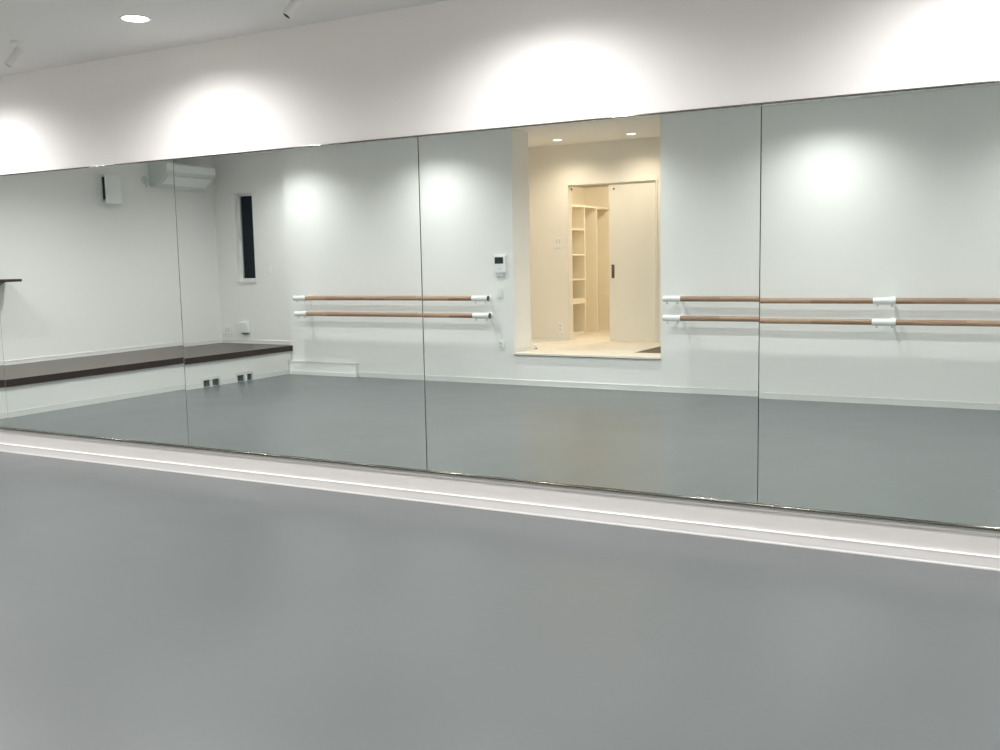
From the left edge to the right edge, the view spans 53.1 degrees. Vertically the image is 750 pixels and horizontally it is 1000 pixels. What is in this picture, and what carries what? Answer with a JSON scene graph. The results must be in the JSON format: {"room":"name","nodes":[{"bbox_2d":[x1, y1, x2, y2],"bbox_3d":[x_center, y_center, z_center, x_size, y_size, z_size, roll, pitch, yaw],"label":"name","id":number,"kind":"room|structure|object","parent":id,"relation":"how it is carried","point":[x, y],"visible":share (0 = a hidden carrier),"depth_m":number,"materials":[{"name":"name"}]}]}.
{"room":"exercise studio","nodes":[
{"label":"exercise studio","id":0,"kind":"room"},
{"bbox_2d":[0,0,446,76],"bbox_3d":[-3.219,-1.638,1.722,12.120,0.246,9.400,3,7,29],"label":"ceiling","id":1,"kind":"structure","parent":0,"point":[53,33],"depth_m":5.60,"materials":[{"name":"white paint"}]},
{"bbox_2d":[4,40,22,67],"bbox_3d":[-2.917,-1.921,6.001,0.110,0.160,0.068,-5,7,-28],"label":"spotlight","id":2,"kind":"object","parent":1,"relation":"attached to","point":[15,54],"visible":1,"depth_m":5.98,"materials":[{"name":"white metal"}]},
{"bbox_2d":[119,14,150,22],"bbox_3d":[-2.006,-1.960,5.502,0.168,0.006,0.168,3,7,29],"label":"recessed light","id":3,"kind":"object","parent":1,"relation":"in","point":[133,18],"visible":1,"depth_m":5.49,"materials":[{"name":"white plastic"}]},
{"bbox_2d":[282,0,301,18],"bbox_3d":[-1.025,-1.838,4.942,0.110,0.160,0.068,-5,7,-28],"label":"spotlight","id":4,"kind":"object","parent":1,"relation":"attached to","point":[292,5],"visible":1,"depth_m":4.92,"materials":[{"name":"white metal"}]},
{"bbox_2d":[0,451,999,749],"bbox_3d":[-2.228,1.028,3.700,11.820,0.120,5.230,3,7,29],"label":"floor","id":5,"kind":"structure","parent":0,"point":[141,609],"depth_m":3.64,"materials":[{"name":"grey plastic"}]},
{"bbox_2d":[0,0,999,556],"bbox_3d":[-0.946,-0.620,5.862,12.120,2.868,0.142,3,7,29],"label":"wall","id":6,"kind":"structure","parent":0,"point":[449,65],"depth_m":5.19,"materials":[{"name":"white paint"}]},
{"bbox_2d":[0,319,8,426],"bbox_3d":[-4.463,-0.554,7.766,1.850,1.830,0.019,2,8,29],"label":"wall mirror","id":7,"kind":"object","parent":6,"relation":"attached to","point":[3,399],"visible":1,"depth_m":7.40,"materials":[{"name":"clear glass"}]},
{"bbox_2d":[0,160,188,445],"bbox_3d":[-2.846,-0.483,6.861,1.850,1.830,0.020,2,8,29],"label":"wall mirror","id":8,"kind":"object","parent":6,"relation":"attached to","point":[91,310],"visible":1,"depth_m":6.80,"materials":[{"name":"clear glass"}]},
{"bbox_2d":[173,137,426,469],"bbox_3d":[-1.230,-0.413,5.955,1.850,1.830,0.020,3,7,29],"label":"wall mirror","id":9,"kind":"object","parent":6,"relation":"attached to","point":[300,269],"visible":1,"depth_m":5.89,"materials":[{"name":"clear glass"}]},
{"bbox_2d":[0,443,999,570],"bbox_3d":[-0.419,0.687,5.636,10.581,0.060,0.011,3,7,29],"label":"baseboard","id":10,"kind":"structure","parent":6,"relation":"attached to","point":[952,558],"depth_m":5.20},
{"bbox_2d":[0,429,999,535],"bbox_3d":[-1.211,0.521,6.062,9.270,0.022,0.013,3,7,29],"label":"trim","id":11,"kind":"structure","parent":6,"relation":"attached to","point":[861,519],"depth_m":5.18,"materials":[{"name":"silver metal"}]},
{"bbox_2d":[0,80,999,175],"bbox_3d":[-1.249,-1.324,5.851,9.270,0.009,0.026,3,7,29],"label":"channel","id":12,"kind":"object","parent":6,"relation":"attached to","point":[994,81],"visible":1,"depth_m":4.93,"materials":[{"name":"metal"}]},
{"bbox_2d":[0,427,999,531],"bbox_3d":[-1.215,0.503,6.053,9.270,0.016,0.028,3,7,29],"label":"channel","id":13,"kind":"object","parent":6,"relation":"attached to","point":[757,504],"visible":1,"depth_m":5.18,"materials":[{"name":"metal"}]},
{"bbox_2d":[418,105,761,502],"bbox_3d":[0.387,-0.342,5.051,1.850,1.830,0.019,3,7,29],"label":"wall mirror","id":14,"kind":"object","parent":6,"relation":"attached to","point":[591,289],"visible":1,"depth_m":4.98,"materials":[{"name":"clear glass"}]},
{"bbox_2d":[758,137,761,443],"bbox_3d":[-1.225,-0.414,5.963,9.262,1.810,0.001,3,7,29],"label":"trim","id":15,"kind":"structure","parent":6,"relation":"attached to","point":[761,137],"depth_m":4.57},
{"bbox_2d":[758,82,999,527],"bbox_3d":[2.004,-0.272,4.146,1.850,1.830,0.018,3,7,29],"label":"wall mirror","id":16,"kind":"object","parent":6,"relation":"attached to","point":[879,349],"visible":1,"depth_m":4.33,"materials":[{"name":"clear glass"}]}
]}

